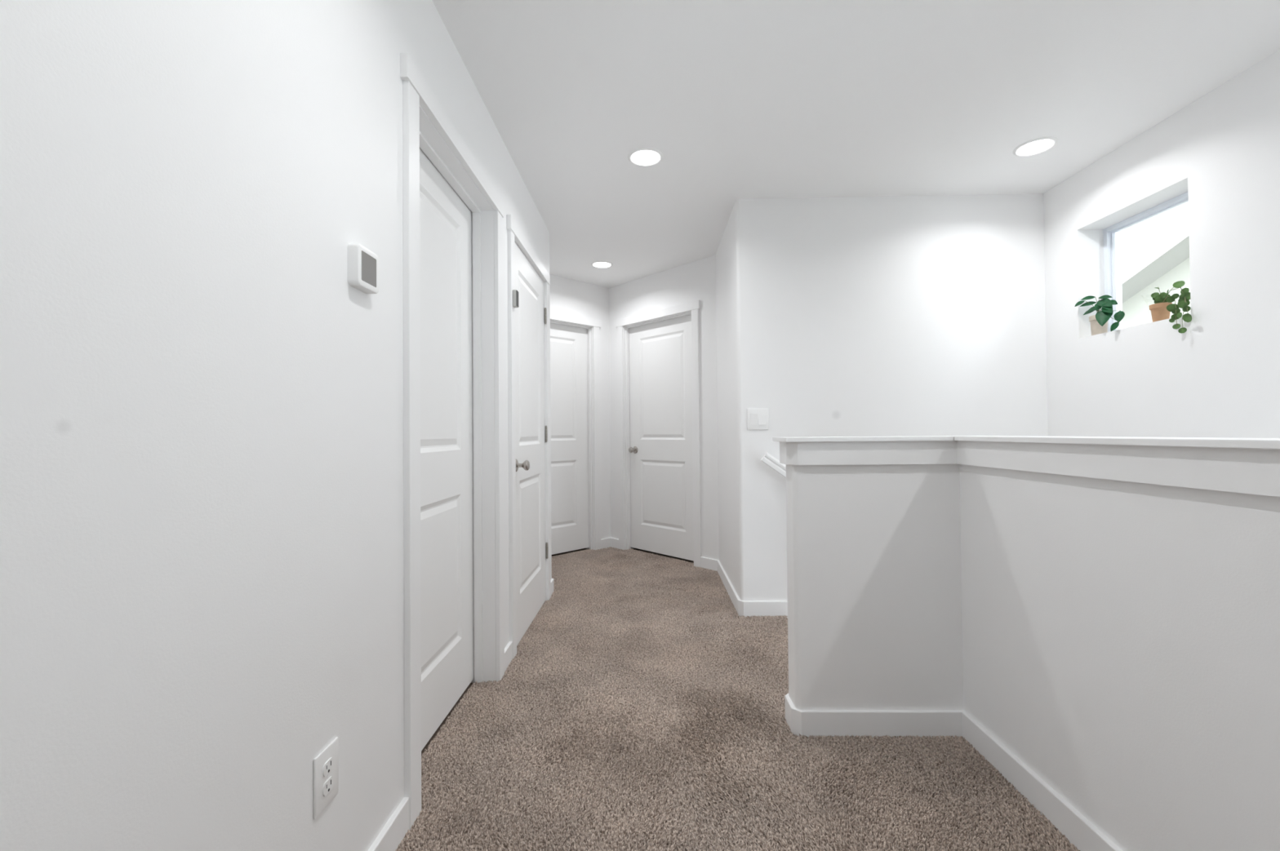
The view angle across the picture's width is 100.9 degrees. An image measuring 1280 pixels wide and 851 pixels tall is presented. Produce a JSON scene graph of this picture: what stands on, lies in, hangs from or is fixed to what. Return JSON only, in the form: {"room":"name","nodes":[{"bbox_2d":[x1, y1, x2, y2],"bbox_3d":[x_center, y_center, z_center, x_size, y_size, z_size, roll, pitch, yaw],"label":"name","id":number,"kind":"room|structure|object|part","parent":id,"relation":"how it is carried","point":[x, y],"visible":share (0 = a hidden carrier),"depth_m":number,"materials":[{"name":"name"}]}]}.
{"room":"upstairs hallway","nodes":[
{"label":"upstairs hallway","id":0,"kind":"room"},
{"bbox_2d":[0,0,551,850],"bbox_3d":[-1.295,-0.123,1.024,1.273,2.446,5.192,-1,-1,1],"label":"wall","id":1,"kind":"structure","parent":0,"point":[202,496],"depth_m":0.80,"materials":[{"name":"paint"}]},
{"bbox_2d":[313,737,338,819],"bbox_3d":[-0.645,0.724,1.089,0.008,0.120,0.079,-1,-1,1],"label":"wall outlet","id":2,"kind":"object","parent":1,"relation":"attached to","point":[326,764],"visible":1,"depth_m":1.08,"materials":[{"name":"white plastic"}]},
{"bbox_2d":[322,776,333,796],"bbox_3d":[-0.643,0.744,1.089,0.003,0.027,0.034,-1,-1,1],"label":"receptacle","id":3,"kind":"object","parent":2,"relation":"attached to","point":[327,781],"depth_m":1.09,"materials":[{"name":"grey plastic"}]},
{"bbox_2d":[322,757,333,777],"bbox_3d":[-0.643,0.705,1.089,0.003,0.027,0.034,-1,-1,1],"label":"receptacle","id":4,"kind":"object","parent":2,"relation":"attached to","point":[327,762],"depth_m":1.09,"materials":[{"name":"grey plastic"}]},
{"bbox_2d":[346,244,378,293],"bbox_3d":[-0.645,-0.364,1.232,0.027,0.095,0.093,-1,-1,1],"label":"thermostat","id":5,"kind":"object","parent":1,"relation":"attached to","point":[362,264],"visible":1,"depth_m":1.21,"materials":[{"name":"white plastic"}]},
{"bbox_2d":[368,797,409,850],"bbox_3d":[-0.662,1.034,-0.084,0.014,0.091,3.034,-1,-1,1],"label":"baseboard","id":6,"kind":"structure","parent":1,"relation":"attached to","point":[394,831],"depth_m":1.35,"materials":[{"name":"white paint"}]},
{"bbox_2d":[419,147,473,751],"bbox_3d":[-0.718,0.074,1.908,0.103,2.028,0.772,-1,-1,1],"label":"door","id":7,"kind":"structure","parent":1,"relation":"in","point":[446,567],"depth_m":1.99,"materials":[{"name":"white paint"}]},
{"bbox_2d":[400,53,504,830],"bbox_3d":[-0.691,0.046,1.908,0.147,2.120,0.950,-1,-1,1],"label":"trim","id":8,"kind":"structure","parent":1,"relation":"attached to","point":[426,126],"depth_m":1.97,"materials":[{"name":"white paint"}]},
{"bbox_2d":[504,641,512,671],"bbox_3d":[-0.613,1.068,2.428,0.014,0.091,0.151,-1,-1,1],"label":"baseboard","id":9,"kind":"structure","parent":1,"relation":"attached to","point":[508,649],"depth_m":2.44,"materials":[{"name":"white paint"}]},
{"bbox_2d":[512,289,518,307],"bbox_3d":[-0.604,-0.616,2.564,0.022,0.080,0.038,-1,-1,1],"label":"sensor","id":10,"kind":"object","parent":1,"relation":"attached to","point":[515,293],"visible":1,"depth_m":2.55,"materials":[{"name":"silver metal"}]},
{"bbox_2d":[506,214,551,658],"bbox_3d":[-0.669,0.061,2.991,0.147,2.120,0.975,-1,-1,1],"label":"trim","id":11,"kind":"structure","parent":1,"relation":"attached to","point":[515,234],"depth_m":2.56,"materials":[{"name":"white paint"}]},
{"bbox_2d":[514,241,547,645],"bbox_3d":[-0.602,0.091,3.000,0.103,2.036,0.819,-1,-1,1],"label":"door","id":12,"kind":"structure","parent":1,"relation":"in","point":[529,315],"depth_m":2.97,"materials":[{"name":"white paint"}]},
{"bbox_3d":[-0.588,0.201,2.658,0.064,0.053,0.053,-1,-1,1],"label":"knob","id":13,"kind":"part","parent":12,"relation":"part of","materials":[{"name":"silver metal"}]},
{"bbox_2d":[551,578,554,595],"bbox_3d":[-1.103,1.087,3.536,1.037,0.091,0.156,-1,-1,1],"label":"baseboard","id":14,"kind":"structure","parent":1,"relation":"attached to","point":[552,580],"depth_m":3.52,"materials":[{"name":"white paint"}]},
{"bbox_2d":[549,274,610,539],"bbox_3d":[-1.038,-0.080,4.348,1.970,2.446,0.125,0,-1,-44],"label":"wall","id":15,"kind":"structure","parent":0,"point":[567,296],"depth_m":4.92,"materials":[{"name":"white paint"}]},
{"bbox_2d":[550,323,589,555],"bbox_3d":[-0.758,0.109,4.588,0.819,2.025,0.103,0,-1,-44],"label":"door","id":16,"kind":"structure","parent":15,"relation":"in","point":[570,527],"depth_m":4.73,"materials":[{"name":"white paint"}]},
{"bbox_2d":[550,311,600,550],"bbox_3d":[-0.764,0.083,4.594,0.997,2.120,0.147,0,-1,-44],"label":"trim","id":17,"kind":"structure","parent":15,"relation":"attached to","point":[593,326],"depth_m":4.85,"materials":[{"name":"white paint"}]},
{"bbox_2d":[608,254,719,559],"bbox_3d":[0.159,-0.087,4.615,0.125,2.446,1.391,0,-1,-44],"label":"wall","id":18,"kind":"structure","parent":0,"point":[695,281],"depth_m":4.20,"materials":[{"name":"white paint"}]},
{"bbox_2d":[600,537,618,548],"bbox_3d":[-0.276,1.098,4.876,0.133,0.091,0.133,0,-1,-44],"label":"baseboard","id":19,"kind":"structure","parent":18,"relation":"attached to","point":[609,542],"depth_m":4.91,"materials":[{"name":"white paint"}]},
{"bbox_2d":[615,300,701,567],"bbox_3d":[0.181,0.075,4.575,0.147,2.120,0.997,0,-1,-44],"label":"trim","id":20,"kind":"structure","parent":18,"relation":"attached to","point":[623,325],"depth_m":4.75,"materials":[{"name":"white paint"}]},
{"bbox_2d":[628,315,693,560],"bbox_3d":[0.176,0.101,4.570,0.104,2.025,0.819,0,-1,-44],"label":"door","id":21,"kind":"structure","parent":18,"relation":"in","point":[660,449],"depth_m":4.57,"materials":[{"name":"white paint"}]},
{"bbox_3d":[-0.069,0.222,4.796,0.064,0.053,0.053,0,-1,-44],"label":"knob","id":22,"kind":"part","parent":21,"relation":"part of","materials":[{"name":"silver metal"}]},
{"bbox_2d":[404,548,1069,850],"bbox_3d":[0.245,1.243,2.269,4.678,0.280,8.020,-1,-1,1],"label":"floor","id":23,"kind":"structure","parent":0,"point":[433,737],"depth_m":1.73,"materials":[{"name":"brown carpet"}]},
{"bbox_2d":[395,546,1080,850],"bbox_3d":[-0.254,1.107,2.814,2.822,0.016,4.274,-1,-1,1],"label":"carpet","id":24,"kind":"object","parent":23,"relation":"on","point":[587,625],"visible":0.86,"depth_m":1.73,"materials":[{"name":"brown carpet"}]},
{"bbox_2d":[715,198,764,600],"bbox_3d":[0.658,-0.104,3.679,0.140,2.446,1.180,-1,-1,1],"label":"wall","id":25,"kind":"structure","parent":0,"point":[738,255],"depth_m":3.10,"materials":[{"name":"white paint"}]},
{"bbox_2d":[700,556,787,617],"bbox_3d":[0.585,1.073,3.590,0.286,0.091,1.184,0,-1,-15],"label":"baseboard","id":26,"kind":"structure","parent":25,"relation":"attached to","point":[746,608],"depth_m":3.06,"materials":[{"name":"white paint"}]},
{"bbox_2d":[431,0,1279,288],"bbox_3d":[0.222,-1.402,2.305,4.678,0.120,8.020,-1,-1,1],"label":"ceiling","id":27,"kind":"structure","parent":0,"point":[738,99],"depth_m":2.14,"materials":[{"name":"white paint"}]},
{"bbox_2d":[591,261,613,268],"bbox_3d":[-0.309,-1.305,4.293,0.176,0.010,0.176,-1,-1,1],"label":"recessed light","id":28,"kind":"object","parent":27,"relation":"in","point":[601,264],"visible":1,"depth_m":4.27,"materials":[{"name":"white plastic"}]},
{"bbox_2d":[627,147,662,166],"bbox_3d":[0.028,-1.331,2.627,0.176,0.010,0.176,-1,-1,1],"label":"recessed light","id":29,"kind":"object","parent":27,"relation":"in","point":[642,157],"visible":1,"depth_m":2.61,"materials":[{"name":"white plastic"}]},
{"bbox_2d":[1013,136,1057,156],"bbox_3d":[1.917,-1.348,2.563,0.176,0.010,0.176,-1,-1,1],"label":"recessed light","id":30,"kind":"object","parent":27,"relation":"in","point":[1038,145],"visible":1,"depth_m":2.55,"materials":[{"name":"white plastic"}]},
{"bbox_2d":[786,464,963,710],"bbox_3d":[0.851,1.675,1.910,0.585,3.237,0.118,-1,-1,1],"label":"wall","id":31,"kind":"structure","parent":0,"point":[874,568],"depth_m":1.87,"materials":[{"name":"white paint"}]},
{"bbox_2d":[772,435,959,442],"bbox_3d":[0.899,0.048,1.931,0.779,0.015,0.202,-1,-1,1],"label":"trim","id":32,"kind":"structure","parent":31,"relation":"on","point":[907,438],"depth_m":1.83,"materials":[{"name":"white paint"}]},
{"bbox_2d":[760,193,1048,600],"bbox_3d":[1.488,0.981,3.128,1.761,4.646,0.140,-1,-1,1],"label":"wall","id":33,"kind":"structure","parent":0,"point":[892,316],"depth_m":3.08,"materials":[{"name":"paint"}]},
{"bbox_2d":[746,408,768,430],"bbox_3d":[0.688,-0.037,3.083,0.124,0.124,0.010,-1,-1,1],"label":"light switch","id":34,"kind":"object","parent":33,"relation":"attached to","point":[757,419],"visible":1,"depth_m":3.08,"materials":[{"name":"white plastic"}]},
{"bbox_2d":[760,452,786,477],"bbox_3d":[1.344,0.618,3.022,1.297,0.943,0.089,-1,-1,1],"label":"handrail","id":35,"kind":"object","parent":33,"relation":"attached to","point":[767,459],"visible":0.05,"depth_m":3.00,"materials":[{"name":"white paint"}]},
{"bbox_2d":[959,464,1279,850],"bbox_3d":[1.168,1.648,0.159,0.118,3.237,3.608,-1,-1,1],"label":"wall","id":36,"kind":"structure","parent":0,"point":[1121,639],"depth_m":1.19,"materials":[{"name":"white paint"}]},
{"bbox_2d":[784,693,1122,850],"bbox_3d":[0.804,1.025,0.181,0.599,0.091,3.622,-1,-1,1],"label":"baseboard","id":37,"kind":"structure","parent":36,"relation":"attached to","point":[1080,833],"depth_m":1.84,"materials":[{"name":"white paint"}]},
{"bbox_2d":[779,440,1279,497],"bbox_3d":[0.862,0.073,0.197,0.745,0.082,3.629,-1,-1,1],"label":"trim","id":38,"kind":"structure","parent":36,"relation":"attached to","point":[1245,471],"depth_m":1.29,"materials":[{"name":"white paint"}]},
{"bbox_2d":[954,435,1279,449],"bbox_3d":[1.155,0.022,0.202,0.202,0.015,3.650,-1,-1,1],"label":"trim","id":39,"kind":"structure","parent":36,"relation":"on","point":[1208,442],"depth_m":1.16,"materials":[{"name":"white paint"}]},
{"bbox_2d":[1121,214,1191,328],"bbox_3d":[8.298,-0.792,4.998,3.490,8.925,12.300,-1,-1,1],"label":"window pane","id":40,"kind":"structure","parent":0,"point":[1165,262],"depth_m":7.02,"materials":[{"name":"clear glass"}]},
{"bbox_2d":[1043,49,1279,438],"bbox_3d":[2.438,0.941,0.789,0.230,4.646,4.900,-1,-1,1],"label":"wall","id":41,"kind":"structure","parent":0,"point":[1220,377],"depth_m":2.24,"materials":[{"name":"white paint"}]},
{"bbox_2d":[1075,295,1124,335],"bbox_3d":[2.373,-0.576,2.693,0.117,0.227,0.247,-1,-1,1],"label":"potted plant","id":42,"kind":"object","parent":41,"relation":"on","point":[1099,322],"visible":0.98,"depth_m":2.72,"materials":[{"name":"green plant"}]},
{"bbox_3d":[2.393,-0.520,2.752,0.080,0.105,0.080,-1,-1,1],"label":"pot","id":43,"kind":"part","parent":42,"relation":"part of","materials":[{"name":"beige ceramic"}]},
{"bbox_3d":[2.378,-0.593,2.691,0.057,0.173,0.220,-1,-1,5],"label":"stem","id":44,"kind":"part","parent":42,"relation":"part of","materials":[{"name":"green plant"}]},
{"bbox_2d":[1102,191,1188,332],"bbox_3d":[2.513,-0.763,2.534,0.068,0.583,0.584,-1,-1,1],"label":"window","id":45,"kind":"structure","parent":41,"relation":"in","point":[1111,234],"depth_m":2.80,"materials":[{"name":"white plastic"}]},
{"bbox_2d":[1149,280,1191,333],"bbox_3d":[2.358,-0.515,2.334,0.076,0.243,0.258,-1,-1,18],"label":"potted plant","id":46,"kind":"object","parent":41,"relation":"on","point":[1161,310],"visible":0.98,"depth_m":2.33,"materials":[{"name":"green plant"}]},
{"bbox_3d":[2.386,-0.514,2.421,0.076,0.084,0.076,-1,-1,1],"label":"pot","id":47,"kind":"part","parent":46,"relation":"part of","materials":[{"name":"ceramic"}]},
{"bbox_3d":[2.356,-0.521,2.324,0.037,0.230,0.193,-1,-1,22],"label":"stem","id":48,"kind":"part","parent":46,"relation":"part of","materials":[{"name":"green plant"}]}
]}

